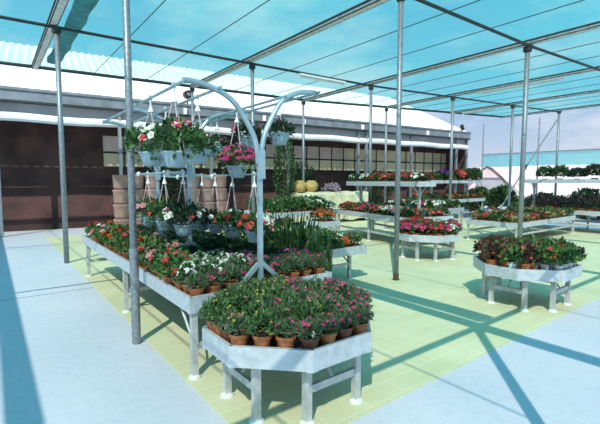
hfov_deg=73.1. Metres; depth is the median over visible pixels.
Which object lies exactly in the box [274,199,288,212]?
plant
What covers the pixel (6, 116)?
curtain
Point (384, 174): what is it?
flowering plant
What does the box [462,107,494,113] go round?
lamp
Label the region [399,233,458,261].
bench
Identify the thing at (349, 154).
window
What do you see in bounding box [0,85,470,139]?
trim
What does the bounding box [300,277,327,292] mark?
plant
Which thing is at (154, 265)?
plant
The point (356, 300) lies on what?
flowering plant
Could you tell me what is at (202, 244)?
plant
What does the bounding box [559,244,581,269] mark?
plant
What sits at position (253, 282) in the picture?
plant
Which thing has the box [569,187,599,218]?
bush
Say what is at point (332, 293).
flowering plant
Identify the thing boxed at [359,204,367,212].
flowering plant
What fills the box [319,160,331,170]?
window
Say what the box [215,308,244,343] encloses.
plant
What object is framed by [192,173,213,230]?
hanging basket
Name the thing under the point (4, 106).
awning
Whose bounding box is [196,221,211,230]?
pot
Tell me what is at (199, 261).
flowering plant
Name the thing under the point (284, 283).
plant
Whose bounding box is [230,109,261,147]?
hanging basket
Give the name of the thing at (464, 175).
flower
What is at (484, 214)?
flowering plant
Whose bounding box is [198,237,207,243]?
plant
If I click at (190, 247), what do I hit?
plant
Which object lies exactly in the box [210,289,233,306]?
plant
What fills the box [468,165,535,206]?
tunnel
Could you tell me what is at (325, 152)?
window
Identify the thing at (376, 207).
flowering plant
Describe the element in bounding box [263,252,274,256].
plant
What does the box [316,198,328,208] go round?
plant
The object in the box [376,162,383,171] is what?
window
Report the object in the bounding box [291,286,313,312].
plant
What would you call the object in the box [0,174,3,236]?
column
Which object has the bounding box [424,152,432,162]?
window
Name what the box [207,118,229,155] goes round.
hanging basket
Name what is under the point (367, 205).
flowering plant
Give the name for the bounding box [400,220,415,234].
flowering plant
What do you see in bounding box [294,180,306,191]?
flowering plant
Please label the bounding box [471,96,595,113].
wire
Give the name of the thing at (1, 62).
pipe
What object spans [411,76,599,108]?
wire
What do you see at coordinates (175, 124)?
flower
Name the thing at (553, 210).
plant
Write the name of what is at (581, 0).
wire
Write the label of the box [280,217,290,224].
pot
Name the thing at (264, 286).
plant
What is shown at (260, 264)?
frame
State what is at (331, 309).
flowering plant
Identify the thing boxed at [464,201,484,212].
bush
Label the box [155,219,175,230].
pot
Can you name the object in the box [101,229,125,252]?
flowering plant
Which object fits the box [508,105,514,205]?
post
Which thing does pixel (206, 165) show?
window
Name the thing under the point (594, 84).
wire
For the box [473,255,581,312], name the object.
bench
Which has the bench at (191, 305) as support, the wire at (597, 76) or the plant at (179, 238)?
the plant at (179, 238)
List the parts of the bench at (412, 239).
leg, rim panel, leg, rim panel, leg, rim panel, leg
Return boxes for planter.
[112,175,127,189]
[112,190,127,204]
[113,204,128,218]
[113,218,128,225]
[135,175,143,188]
[136,189,144,201]
[145,176,159,188]
[146,189,160,199]
[186,176,199,188]
[186,189,199,201]
[201,189,214,201]
[201,202,214,210]
[203,176,214,188]
[214,176,226,188]
[214,189,226,201]
[214,201,226,211]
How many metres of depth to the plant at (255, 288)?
3.34 m
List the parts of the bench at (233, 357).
rim panel, leg, leg, rim panel, leg, rim panel, leg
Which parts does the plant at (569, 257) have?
pot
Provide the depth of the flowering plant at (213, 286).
3.58 m
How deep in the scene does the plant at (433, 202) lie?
12.50 m
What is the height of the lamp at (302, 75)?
0.110 m
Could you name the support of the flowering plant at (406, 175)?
on the bench at (413, 184)
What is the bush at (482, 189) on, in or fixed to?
on the floor
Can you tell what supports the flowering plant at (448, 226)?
on the bench at (412, 239)
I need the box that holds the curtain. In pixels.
[0,111,467,149]
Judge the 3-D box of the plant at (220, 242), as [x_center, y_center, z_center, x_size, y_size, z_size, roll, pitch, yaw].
[-1.067,0.486,5.540,0.260,0.254,0.254,-1,5,-16]
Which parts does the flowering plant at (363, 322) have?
pot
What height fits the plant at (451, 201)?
0.319 m
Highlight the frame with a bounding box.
[102,77,320,284]
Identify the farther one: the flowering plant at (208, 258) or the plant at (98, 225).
the plant at (98, 225)
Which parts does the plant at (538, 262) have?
pot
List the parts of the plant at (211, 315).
pot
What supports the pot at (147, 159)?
on the hanging basket at (131, 138)
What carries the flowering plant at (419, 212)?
on the bench at (413, 184)
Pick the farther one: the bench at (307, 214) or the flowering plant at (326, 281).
the bench at (307, 214)
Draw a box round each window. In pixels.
[101,135,123,152]
[102,152,124,167]
[123,136,139,153]
[124,153,144,167]
[184,164,201,168]
[201,156,218,168]
[234,158,250,169]
[265,143,279,157]
[265,158,279,169]
[279,159,293,170]
[293,146,306,158]
[293,159,306,169]
[307,146,319,159]
[307,160,319,170]
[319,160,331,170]
[320,147,331,159]
[331,160,343,170]
[332,148,343,159]
[343,148,354,160]
[344,161,354,171]
[355,149,364,160]
[355,161,364,171]
[368,149,376,160]
[368,161,376,170]
[376,150,384,161]
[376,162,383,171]
[387,151,395,161]
[387,162,394,171]
[400,162,405,171]
[401,151,405,161]
[406,151,415,162]
[406,163,414,171]
[415,152,423,162]
[415,163,423,172]
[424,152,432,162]
[424,163,432,172]
[433,153,440,163]
[433,164,440,171]
[441,153,445,163]
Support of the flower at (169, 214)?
on the hanging basket at (182, 228)
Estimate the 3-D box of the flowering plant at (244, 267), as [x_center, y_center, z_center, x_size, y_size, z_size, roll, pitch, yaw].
[-0.501,0.609,3.825,0.233,0.271,0.232,-4,6,-42]
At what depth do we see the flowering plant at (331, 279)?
3.74 m
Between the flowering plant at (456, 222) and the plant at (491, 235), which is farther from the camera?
the flowering plant at (456, 222)
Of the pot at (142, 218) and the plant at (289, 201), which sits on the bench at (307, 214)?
the plant at (289, 201)
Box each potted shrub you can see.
[145,166,185,218]
[272,139,295,224]
[289,161,317,192]
[362,168,394,200]
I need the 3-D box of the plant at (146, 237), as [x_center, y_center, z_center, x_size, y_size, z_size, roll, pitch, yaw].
[-2.009,0.443,5.457,0.378,0.354,0.365,2,5,26]
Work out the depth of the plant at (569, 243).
5.30 m
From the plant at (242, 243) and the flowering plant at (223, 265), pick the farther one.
the plant at (242, 243)
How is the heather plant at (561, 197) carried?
on the bench at (534, 182)
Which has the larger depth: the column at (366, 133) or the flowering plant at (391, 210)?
the column at (366, 133)
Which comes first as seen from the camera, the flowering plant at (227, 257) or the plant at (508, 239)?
the flowering plant at (227, 257)
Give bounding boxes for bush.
[461,168,473,178]
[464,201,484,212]
[465,185,489,209]
[468,168,478,177]
[472,167,482,179]
[484,184,518,209]
[527,191,555,205]
[535,165,551,176]
[550,165,568,178]
[567,167,586,178]
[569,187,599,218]
[582,163,599,178]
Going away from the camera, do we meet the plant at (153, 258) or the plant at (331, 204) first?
the plant at (153, 258)
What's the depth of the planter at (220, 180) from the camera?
14.74 m
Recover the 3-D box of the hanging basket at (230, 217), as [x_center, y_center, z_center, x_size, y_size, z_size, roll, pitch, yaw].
[-0.795,-0.086,4.788,0.454,0.768,0.460,-2,5,-20]
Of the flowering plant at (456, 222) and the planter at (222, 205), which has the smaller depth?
the flowering plant at (456, 222)
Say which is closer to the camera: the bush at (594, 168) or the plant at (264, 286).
the plant at (264, 286)
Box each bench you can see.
[82,235,331,379]
[202,321,370,423]
[244,209,337,230]
[306,220,339,231]
[325,243,366,280]
[338,181,453,249]
[384,207,463,232]
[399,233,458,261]
[430,180,484,218]
[466,215,575,239]
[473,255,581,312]
[519,179,599,232]
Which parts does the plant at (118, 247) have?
pot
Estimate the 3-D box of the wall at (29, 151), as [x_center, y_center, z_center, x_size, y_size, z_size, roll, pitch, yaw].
[-4.349,-1.840,16.830,30.950,4.500,0.101,-3,5,-31]
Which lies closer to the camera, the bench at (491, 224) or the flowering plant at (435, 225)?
the flowering plant at (435, 225)
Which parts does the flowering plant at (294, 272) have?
pot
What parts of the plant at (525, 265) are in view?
pot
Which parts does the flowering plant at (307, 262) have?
pot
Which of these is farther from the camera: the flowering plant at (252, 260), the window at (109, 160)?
the window at (109, 160)
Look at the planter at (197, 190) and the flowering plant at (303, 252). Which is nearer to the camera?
the flowering plant at (303, 252)
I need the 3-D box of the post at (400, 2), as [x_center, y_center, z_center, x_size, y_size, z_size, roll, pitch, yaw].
[1.651,-1.202,6.792,0.146,4.760,0.139,-3,6,-37]
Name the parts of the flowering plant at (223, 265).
pot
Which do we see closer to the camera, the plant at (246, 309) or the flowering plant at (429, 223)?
the plant at (246, 309)
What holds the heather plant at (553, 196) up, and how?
on the bench at (534, 182)
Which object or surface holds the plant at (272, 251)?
on the bench at (191, 305)
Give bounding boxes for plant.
[84,221,101,239]
[85,221,104,241]
[89,224,106,243]
[91,224,109,245]
[96,226,115,246]
[97,227,116,249]
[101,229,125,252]
[102,219,114,225]
[106,231,128,254]
[112,223,128,229]
[112,233,129,257]
[115,237,137,260]
[121,237,145,252]
[127,243,148,266]
[137,231,150,238]
[137,241,155,270]
[139,246,163,273]
[141,232,161,242]
[142,227,153,230]
[143,248,164,276]
[147,249,172,278]
[149,236,172,246]
[149,253,168,282]
[156,251,188,286]
[158,239,177,250]
[158,256,197,290]
[165,247,182,255]
[166,243,192,254]
[169,248,191,272]
[173,236,187,240]
[173,261,202,294]
[182,268,209,296]
[186,258,210,284]
[188,244,200,252]
[192,234,205,242]
[192,249,215,261]
[197,242,209,249]
[197,294,226,333]
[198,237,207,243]
[198,260,217,292]
[200,231,211,236]
[202,254,216,262]
[203,244,218,251]
[203,268,226,293]
[204,236,219,248]
[206,257,223,281]
[206,299,237,338]
[208,249,224,257]
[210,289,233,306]
[213,234,226,246]
[213,239,228,247]
[214,251,231,275]
[215,259,236,289]
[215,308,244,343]
[217,287,238,296]
[218,253,239,278]
[220,242,234,249]
[221,263,245,288]
[222,237,238,249]
[223,287,255,328]
[223,312,252,345]
[224,281,254,312]
[224,283,243,305]
[229,238,240,250]
[230,244,246,249]
[230,253,253,280]
[232,227,292,245]
[235,250,254,256]
[237,240,252,246]
[237,262,257,282]
[238,276,258,289]
[240,298,270,340]
[243,205,321,252]
[244,279,267,287]
[244,307,280,346]
[245,199,251,210]
[245,247,256,253]
[245,280,268,294]
[245,293,270,329]
[249,257,264,277]
[255,282,286,316]
[256,260,276,279]
[257,277,276,287]
[258,279,284,290]
[260,303,290,344]
[261,286,280,294]
[261,297,281,329]
[263,197,275,212]
[263,227,333,270]
[263,249,280,253]
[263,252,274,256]
[263,255,279,274]
[266,200,280,212]
[270,255,290,276]
[271,273,288,280]
[271,316,299,347]
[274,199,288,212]
[274,290,301,319]
[275,276,291,284]
[276,296,306,337]
[277,246,289,252]
[277,248,297,268]
[277,254,294,275]
[279,279,290,290]
[282,198,296,211]
[282,255,304,277]
[283,277,304,286]
[287,280,307,290]
[288,198,304,211]
[289,252,305,276]
[291,284,310,295]
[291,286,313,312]
[291,295,325,332]
[292,249,307,255]
[294,252,315,276]
[294,315,323,348]
[296,198,311,210]
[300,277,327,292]
[302,251,313,274]
[304,200,315,210]
[304,287,327,300]
[305,274,320,283]
[307,290,334,314]
[309,210,318,220]
[309,253,328,274]
[309,294,340,326]
[311,196,322,207]
[311,198,323,210]
[313,235,326,247]
[315,209,330,221]
[315,312,342,345]
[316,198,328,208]
[319,277,334,284]
[321,182,340,190]
[321,230,334,238]
[321,284,342,299]
[322,236,337,249]
[323,276,338,285]
[324,200,336,209]
[324,209,335,220]
[325,291,345,310]
[325,293,349,327]
[330,236,345,248]
[330,305,358,340]
[332,281,353,297]
[333,232,342,245]
[337,235,354,247]
[338,283,360,298]
[344,202,351,210]
[346,231,364,246]
[346,286,371,300]
[346,288,373,307]
[346,302,374,335]
[347,296,372,317]
[350,173,358,180]
[352,203,358,211]
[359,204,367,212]
[361,173,369,180]
[362,204,373,212]
[369,205,378,213]
[373,204,382,213]
[376,172,385,180]
[377,206,386,214]
[379,172,390,180]
[382,206,391,215]
[387,207,394,215]
[399,221,406,232]
[400,207,407,217]
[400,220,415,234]
[403,172,413,180]
[403,208,415,217]
[404,199,413,205]
[407,223,423,234]
[412,172,425,180]
[413,208,421,216]
[415,227,427,234]
[418,208,430,216]
[422,173,433,180]
[423,222,438,235]
[424,199,432,205]
[425,207,435,216]
[428,222,447,235]
[430,199,443,206]
[435,208,443,216]
[437,206,450,215]
[438,170,447,179]
[438,223,452,235]
[444,200,452,207]
[446,220,462,234]
[447,200,456,207]
[447,222,458,234]
[452,199,461,207]
[469,212,479,219]
[472,237,485,261]
[473,209,485,219]
[478,212,487,220]
[478,234,495,243]
[478,241,494,262]
[479,240,501,264]
[484,234,501,240]
[487,212,498,220]
[487,242,500,265]
[493,245,509,266]
[497,214,510,221]
[497,244,527,268]
[498,237,514,242]
[501,211,513,222]
[501,241,515,261]
[508,215,517,222]
[510,244,529,268]
[514,246,538,268]
[520,238,536,246]
[522,242,542,268]
[523,213,532,221]
[524,196,530,207]
[526,211,535,220]
[528,195,538,207]
[530,234,549,241]
[530,245,541,269]
[531,244,560,269]
[534,211,544,220]
[537,193,549,207]
[537,241,564,269]
[540,209,552,218]
[543,243,576,269]
[545,197,557,206]
[547,236,569,241]
[549,195,562,207]
[549,209,559,217]
[555,195,567,208]
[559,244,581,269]
[560,207,571,216]
[562,241,583,268]
[563,194,578,209]
[564,207,574,215]
[568,192,581,209]
[571,242,588,266]
[573,192,588,210]
[577,195,590,210]
[583,195,598,210]
[588,191,599,210]
[594,195,599,211]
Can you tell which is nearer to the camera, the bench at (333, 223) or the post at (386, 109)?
the bench at (333, 223)
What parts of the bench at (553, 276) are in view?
rim panel, leg, leg, leg, rim panel, leg, rim panel, leg, leg, rim panel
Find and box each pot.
[138,151,162,165]
[140,216,157,225]
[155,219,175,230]
[160,151,190,167]
[173,223,194,235]
[185,148,210,163]
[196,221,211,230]
[207,222,222,233]
[210,145,223,155]
[223,225,240,237]
[226,166,248,177]
[237,136,252,147]
[244,229,265,242]
[268,132,289,145]
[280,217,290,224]
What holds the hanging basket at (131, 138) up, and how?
hanging from the frame
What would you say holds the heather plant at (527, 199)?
on the bench at (534, 182)
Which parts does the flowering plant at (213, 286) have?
pot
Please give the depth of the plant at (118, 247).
5.23 m
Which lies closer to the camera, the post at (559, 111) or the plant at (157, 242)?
the plant at (157, 242)
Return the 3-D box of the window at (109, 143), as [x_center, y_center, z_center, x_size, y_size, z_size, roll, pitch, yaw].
[-6.960,-2.528,15.071,0.760,0.640,0.080,-3,5,-31]
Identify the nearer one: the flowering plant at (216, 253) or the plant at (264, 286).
the plant at (264, 286)
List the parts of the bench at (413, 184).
leg, rim panel, rim panel, rim panel, rim panel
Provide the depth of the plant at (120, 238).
5.44 m
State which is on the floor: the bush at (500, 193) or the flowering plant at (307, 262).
the bush at (500, 193)
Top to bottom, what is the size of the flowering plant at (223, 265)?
0.291 m
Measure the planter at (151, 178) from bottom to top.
0.470 m
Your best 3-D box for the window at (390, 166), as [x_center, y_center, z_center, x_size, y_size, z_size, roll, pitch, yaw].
[5.037,-2.489,22.428,0.760,0.560,0.080,-3,5,-31]
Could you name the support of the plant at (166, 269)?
on the bench at (191, 305)
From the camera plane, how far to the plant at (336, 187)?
16.70 m
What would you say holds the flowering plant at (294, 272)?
on the bench at (191, 305)
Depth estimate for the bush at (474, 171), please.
18.61 m
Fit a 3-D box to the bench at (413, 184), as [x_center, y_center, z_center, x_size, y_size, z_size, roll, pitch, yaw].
[2.556,-0.042,11.748,1.508,1.690,3.508,-2,5,-25]
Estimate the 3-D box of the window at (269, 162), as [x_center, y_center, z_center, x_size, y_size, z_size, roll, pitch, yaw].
[-1.277,-2.194,18.580,0.760,0.560,0.080,-3,5,-31]
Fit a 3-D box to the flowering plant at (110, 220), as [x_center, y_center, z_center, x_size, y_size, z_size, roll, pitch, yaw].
[-3.389,0.301,7.236,0.389,0.365,0.371,-2,5,-20]
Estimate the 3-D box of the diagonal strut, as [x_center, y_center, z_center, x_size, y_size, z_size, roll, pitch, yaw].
[10.880,-2.164,19.420,4.160,4.796,0.136,-2,5,-24]
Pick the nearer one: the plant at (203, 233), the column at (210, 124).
the plant at (203, 233)
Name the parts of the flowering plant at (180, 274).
pot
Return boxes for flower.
[147,123,154,129]
[147,131,153,138]
[166,211,172,218]
[171,119,182,128]
[452,169,461,179]
[457,169,468,179]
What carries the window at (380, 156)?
in the wall at (29, 151)
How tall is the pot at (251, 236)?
0.128 m
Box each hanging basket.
[122,95,177,165]
[128,171,161,225]
[139,82,209,167]
[142,106,185,165]
[144,170,181,230]
[161,169,206,235]
[179,93,219,163]
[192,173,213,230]
[200,173,230,233]
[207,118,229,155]
[213,178,245,237]
[214,109,255,177]
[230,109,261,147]
[234,171,275,242]
[261,100,295,145]
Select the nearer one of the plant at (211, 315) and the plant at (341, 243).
the plant at (211, 315)
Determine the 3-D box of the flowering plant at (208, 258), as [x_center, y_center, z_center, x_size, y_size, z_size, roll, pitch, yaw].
[-0.936,0.574,4.114,0.252,0.297,0.246,-4,6,-42]
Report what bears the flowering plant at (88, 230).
on the bench at (191, 305)
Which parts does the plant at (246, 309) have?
pot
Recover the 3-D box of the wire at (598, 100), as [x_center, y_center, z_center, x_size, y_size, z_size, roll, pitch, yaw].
[15.535,-4.668,14.713,0.016,0.017,18.003,-3,6,-37]
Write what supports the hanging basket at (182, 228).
hanging from the frame
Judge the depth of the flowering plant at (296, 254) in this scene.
4.36 m
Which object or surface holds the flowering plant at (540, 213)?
on the bench at (491, 224)
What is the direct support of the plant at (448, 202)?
on the bench at (459, 209)
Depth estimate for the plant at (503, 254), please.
5.23 m
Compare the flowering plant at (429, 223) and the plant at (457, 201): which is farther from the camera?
the plant at (457, 201)
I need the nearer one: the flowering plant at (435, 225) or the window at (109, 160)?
the flowering plant at (435, 225)
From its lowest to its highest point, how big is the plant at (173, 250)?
0.319 m
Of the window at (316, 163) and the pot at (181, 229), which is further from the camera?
the window at (316, 163)
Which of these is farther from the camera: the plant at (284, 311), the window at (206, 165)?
the window at (206, 165)
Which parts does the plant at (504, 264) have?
pot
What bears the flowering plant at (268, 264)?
on the bench at (191, 305)
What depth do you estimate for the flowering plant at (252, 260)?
4.02 m
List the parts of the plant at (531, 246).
pot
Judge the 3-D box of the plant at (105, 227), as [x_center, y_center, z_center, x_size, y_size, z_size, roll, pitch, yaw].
[-2.976,0.386,6.286,0.344,0.341,0.366,-1,5,-15]
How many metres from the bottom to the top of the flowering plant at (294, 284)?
0.303 m
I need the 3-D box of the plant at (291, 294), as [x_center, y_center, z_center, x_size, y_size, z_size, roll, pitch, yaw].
[-0.098,0.750,3.109,0.299,0.331,0.266,0,4,-1]
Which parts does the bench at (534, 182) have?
rim panel, rim panel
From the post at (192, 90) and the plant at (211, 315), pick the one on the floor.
the post at (192, 90)
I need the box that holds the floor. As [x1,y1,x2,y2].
[0,206,599,423]
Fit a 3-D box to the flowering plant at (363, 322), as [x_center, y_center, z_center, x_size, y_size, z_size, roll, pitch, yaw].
[0.432,0.795,2.997,0.221,0.258,0.233,-4,6,-41]
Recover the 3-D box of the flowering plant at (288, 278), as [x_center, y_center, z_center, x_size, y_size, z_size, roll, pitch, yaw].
[-0.044,0.720,3.614,0.274,0.313,0.268,1,5,14]
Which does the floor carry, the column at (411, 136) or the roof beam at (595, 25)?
the column at (411, 136)
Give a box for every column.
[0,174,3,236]
[117,111,122,174]
[209,122,212,174]
[286,137,289,196]
[356,131,359,190]
[364,132,367,190]
[409,135,412,196]
[454,139,457,192]
[464,140,467,209]
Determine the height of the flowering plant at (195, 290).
0.275 m
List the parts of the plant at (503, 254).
pot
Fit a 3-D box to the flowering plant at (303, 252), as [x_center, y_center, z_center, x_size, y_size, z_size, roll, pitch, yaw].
[0.003,0.549,4.627,0.235,0.268,0.239,1,5,15]
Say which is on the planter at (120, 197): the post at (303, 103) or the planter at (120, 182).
the planter at (120, 182)
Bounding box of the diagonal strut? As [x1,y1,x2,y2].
[500,119,557,208]
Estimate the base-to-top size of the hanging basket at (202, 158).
0.645 m
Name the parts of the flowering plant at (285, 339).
pot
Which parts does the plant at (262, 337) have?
pot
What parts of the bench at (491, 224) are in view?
leg, rim panel, rim panel, leg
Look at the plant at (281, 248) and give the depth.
4.86 m
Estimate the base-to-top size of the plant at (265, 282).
0.317 m
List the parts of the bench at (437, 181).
rim panel, rim panel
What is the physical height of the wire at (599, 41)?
0.017 m
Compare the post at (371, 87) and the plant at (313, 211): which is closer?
the plant at (313, 211)
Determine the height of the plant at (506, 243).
0.372 m
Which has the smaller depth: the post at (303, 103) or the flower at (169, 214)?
the flower at (169, 214)
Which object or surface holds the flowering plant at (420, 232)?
on the bench at (412, 239)
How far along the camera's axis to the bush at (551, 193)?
19.60 m
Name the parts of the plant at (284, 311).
pot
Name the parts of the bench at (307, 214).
rim panel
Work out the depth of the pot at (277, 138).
4.51 m
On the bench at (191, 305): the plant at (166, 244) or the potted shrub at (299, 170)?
the plant at (166, 244)
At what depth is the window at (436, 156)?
24.30 m
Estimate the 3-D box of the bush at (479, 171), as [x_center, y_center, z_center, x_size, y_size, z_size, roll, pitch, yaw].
[8.153,-1.768,18.955,0.771,0.682,0.756,-2,5,-28]
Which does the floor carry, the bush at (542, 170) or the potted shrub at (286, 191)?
the potted shrub at (286, 191)
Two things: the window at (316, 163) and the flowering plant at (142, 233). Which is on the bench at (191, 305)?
the flowering plant at (142, 233)
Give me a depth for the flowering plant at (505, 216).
10.97 m
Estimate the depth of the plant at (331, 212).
10.43 m
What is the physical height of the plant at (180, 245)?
0.330 m
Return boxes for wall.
[0,120,444,231]
[444,149,464,206]
[471,164,599,196]
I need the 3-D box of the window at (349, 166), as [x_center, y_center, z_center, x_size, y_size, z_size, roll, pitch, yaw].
[2.511,-2.371,20.889,0.760,0.560,0.080,-3,5,-31]
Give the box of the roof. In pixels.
[0,41,466,131]
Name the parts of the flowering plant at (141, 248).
pot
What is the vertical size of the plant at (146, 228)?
0.232 m
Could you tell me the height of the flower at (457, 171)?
0.565 m
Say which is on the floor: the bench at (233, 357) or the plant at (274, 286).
the bench at (233, 357)
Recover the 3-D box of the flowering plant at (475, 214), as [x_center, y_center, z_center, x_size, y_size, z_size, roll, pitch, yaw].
[5.038,0.120,11.682,0.353,0.287,0.361,-2,5,-26]
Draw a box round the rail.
[483,148,599,154]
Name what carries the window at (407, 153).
in the wall at (29, 151)
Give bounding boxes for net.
[47,0,98,63]
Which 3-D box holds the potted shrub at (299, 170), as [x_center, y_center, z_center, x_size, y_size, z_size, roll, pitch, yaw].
[0.100,-1.020,18.339,1.492,2.634,1.497,0,4,-5]
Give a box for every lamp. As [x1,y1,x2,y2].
[183,90,190,103]
[298,73,345,84]
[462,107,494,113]
[477,76,564,94]
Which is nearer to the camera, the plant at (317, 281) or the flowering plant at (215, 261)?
the plant at (317, 281)
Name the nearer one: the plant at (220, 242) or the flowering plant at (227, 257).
the flowering plant at (227, 257)
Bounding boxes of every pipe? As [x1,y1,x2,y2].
[0,15,556,111]
[0,61,501,117]
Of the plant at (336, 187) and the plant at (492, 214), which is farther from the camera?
the plant at (336, 187)
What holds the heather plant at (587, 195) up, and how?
on the bench at (534, 182)
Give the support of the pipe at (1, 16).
attached to the post at (56, 30)
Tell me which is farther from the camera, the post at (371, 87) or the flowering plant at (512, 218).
the post at (371, 87)
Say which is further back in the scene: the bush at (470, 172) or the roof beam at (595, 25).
the bush at (470, 172)
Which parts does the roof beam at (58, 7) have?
edge rail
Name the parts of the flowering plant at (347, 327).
pot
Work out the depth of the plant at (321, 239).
6.35 m
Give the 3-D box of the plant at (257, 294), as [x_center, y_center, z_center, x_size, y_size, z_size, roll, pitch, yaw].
[-0.314,0.765,3.082,0.269,0.304,0.276,2,5,29]
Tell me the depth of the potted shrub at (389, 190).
20.54 m
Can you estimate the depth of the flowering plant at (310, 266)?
4.45 m
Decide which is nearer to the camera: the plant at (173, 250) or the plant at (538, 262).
the plant at (173, 250)
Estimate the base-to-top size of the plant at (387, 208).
0.301 m
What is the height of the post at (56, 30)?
4.760 m
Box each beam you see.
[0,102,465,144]
[31,0,68,69]
[190,0,389,87]
[302,21,599,101]
[385,66,599,108]
[450,89,599,113]
[502,104,599,117]
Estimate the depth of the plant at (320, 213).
10.25 m
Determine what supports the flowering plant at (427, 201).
on the bench at (459, 209)
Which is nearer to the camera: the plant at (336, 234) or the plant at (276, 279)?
the plant at (276, 279)
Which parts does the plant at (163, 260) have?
flower, pot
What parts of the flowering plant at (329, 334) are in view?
pot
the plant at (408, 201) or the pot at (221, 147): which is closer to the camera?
the pot at (221, 147)
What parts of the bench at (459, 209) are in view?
rim panel, leg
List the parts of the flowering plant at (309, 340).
pot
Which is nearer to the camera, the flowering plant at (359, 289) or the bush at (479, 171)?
the flowering plant at (359, 289)
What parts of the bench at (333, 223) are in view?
rim panel, rim panel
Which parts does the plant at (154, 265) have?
pot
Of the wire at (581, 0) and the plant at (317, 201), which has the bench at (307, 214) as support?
the plant at (317, 201)
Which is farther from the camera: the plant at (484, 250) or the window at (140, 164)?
the window at (140, 164)
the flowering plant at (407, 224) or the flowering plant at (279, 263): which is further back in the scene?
the flowering plant at (407, 224)
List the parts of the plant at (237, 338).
pot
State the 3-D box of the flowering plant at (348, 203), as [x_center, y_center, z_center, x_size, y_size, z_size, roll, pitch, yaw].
[1.534,-0.166,12.558,0.366,0.324,0.342,-3,5,-34]
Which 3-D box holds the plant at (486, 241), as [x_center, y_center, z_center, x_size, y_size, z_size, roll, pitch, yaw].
[2.683,0.569,5.743,0.287,0.329,0.317,2,5,28]
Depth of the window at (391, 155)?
22.36 m
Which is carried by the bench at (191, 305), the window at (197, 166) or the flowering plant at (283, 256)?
the flowering plant at (283, 256)
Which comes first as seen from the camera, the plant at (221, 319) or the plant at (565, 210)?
the plant at (221, 319)
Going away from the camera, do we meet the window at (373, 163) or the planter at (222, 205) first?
the planter at (222, 205)
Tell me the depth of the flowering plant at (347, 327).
2.86 m
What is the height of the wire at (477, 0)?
0.017 m
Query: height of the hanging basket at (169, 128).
0.720 m
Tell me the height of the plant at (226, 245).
0.243 m
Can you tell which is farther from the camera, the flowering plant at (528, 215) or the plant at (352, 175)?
the plant at (352, 175)
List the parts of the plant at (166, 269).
pot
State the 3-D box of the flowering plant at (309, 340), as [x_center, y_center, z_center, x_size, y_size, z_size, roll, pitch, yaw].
[0.060,0.818,2.710,0.219,0.256,0.218,0,4,-1]
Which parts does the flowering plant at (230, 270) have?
pot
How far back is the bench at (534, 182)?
13.54 m
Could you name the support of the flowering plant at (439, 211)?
on the bench at (413, 184)
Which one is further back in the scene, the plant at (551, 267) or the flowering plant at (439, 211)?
the flowering plant at (439, 211)
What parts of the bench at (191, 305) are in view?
leg, leg, rim panel, leg, rim panel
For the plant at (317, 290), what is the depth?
3.25 m
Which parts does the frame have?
arm, rail, post, joint plate, arm, rail, rail, post, joint plate, arm, rail, arm, rail, rail, post, joint plate, arm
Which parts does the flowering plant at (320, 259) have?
pot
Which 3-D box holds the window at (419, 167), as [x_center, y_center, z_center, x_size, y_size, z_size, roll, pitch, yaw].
[6.931,-2.577,23.582,0.760,0.560,0.080,-3,5,-31]
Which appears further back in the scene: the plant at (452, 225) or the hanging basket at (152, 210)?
the plant at (452, 225)
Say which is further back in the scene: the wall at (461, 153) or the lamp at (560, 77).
the wall at (461, 153)
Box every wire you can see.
[96,0,165,70]
[146,0,269,79]
[234,0,479,90]
[270,0,583,95]
[337,41,599,101]
[361,56,597,104]
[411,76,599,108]
[431,84,596,110]
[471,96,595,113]
[492,100,599,114]
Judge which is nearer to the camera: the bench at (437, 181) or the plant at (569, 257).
the plant at (569, 257)
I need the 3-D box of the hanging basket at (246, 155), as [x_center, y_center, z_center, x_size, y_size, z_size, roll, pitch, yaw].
[-0.707,-0.781,4.565,0.503,0.790,0.513,2,5,24]
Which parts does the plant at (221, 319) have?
pot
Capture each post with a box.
[52,26,69,262]
[122,0,140,344]
[190,88,195,228]
[249,64,254,227]
[301,101,305,221]
[368,85,373,229]
[384,108,387,202]
[392,0,404,280]
[448,97,455,215]
[481,124,484,185]
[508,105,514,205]
[517,46,531,236]
[536,118,540,193]
[554,110,560,194]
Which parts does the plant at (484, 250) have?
pot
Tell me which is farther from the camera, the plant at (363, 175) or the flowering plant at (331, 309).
the plant at (363, 175)
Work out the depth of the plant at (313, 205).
11.77 m
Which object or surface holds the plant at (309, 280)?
on the bench at (233, 357)
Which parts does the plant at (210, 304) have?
pot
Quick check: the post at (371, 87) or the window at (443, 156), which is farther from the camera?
the window at (443, 156)
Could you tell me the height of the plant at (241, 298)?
0.339 m
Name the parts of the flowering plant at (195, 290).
pot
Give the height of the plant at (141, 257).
0.332 m
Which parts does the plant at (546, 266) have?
pot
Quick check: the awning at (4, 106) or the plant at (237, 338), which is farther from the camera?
the awning at (4, 106)
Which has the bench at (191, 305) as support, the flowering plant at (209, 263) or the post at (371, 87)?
the flowering plant at (209, 263)
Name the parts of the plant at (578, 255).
pot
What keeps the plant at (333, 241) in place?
on the bench at (361, 248)
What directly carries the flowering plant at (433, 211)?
on the bench at (413, 184)
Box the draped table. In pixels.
[290,191,367,223]
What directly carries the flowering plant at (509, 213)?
on the bench at (491, 224)
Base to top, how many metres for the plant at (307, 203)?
0.438 m
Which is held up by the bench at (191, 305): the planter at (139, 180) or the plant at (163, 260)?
the plant at (163, 260)
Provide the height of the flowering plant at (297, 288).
0.306 m
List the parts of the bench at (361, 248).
rim panel, leg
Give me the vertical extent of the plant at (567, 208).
0.341 m
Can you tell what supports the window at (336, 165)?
in the wall at (29, 151)

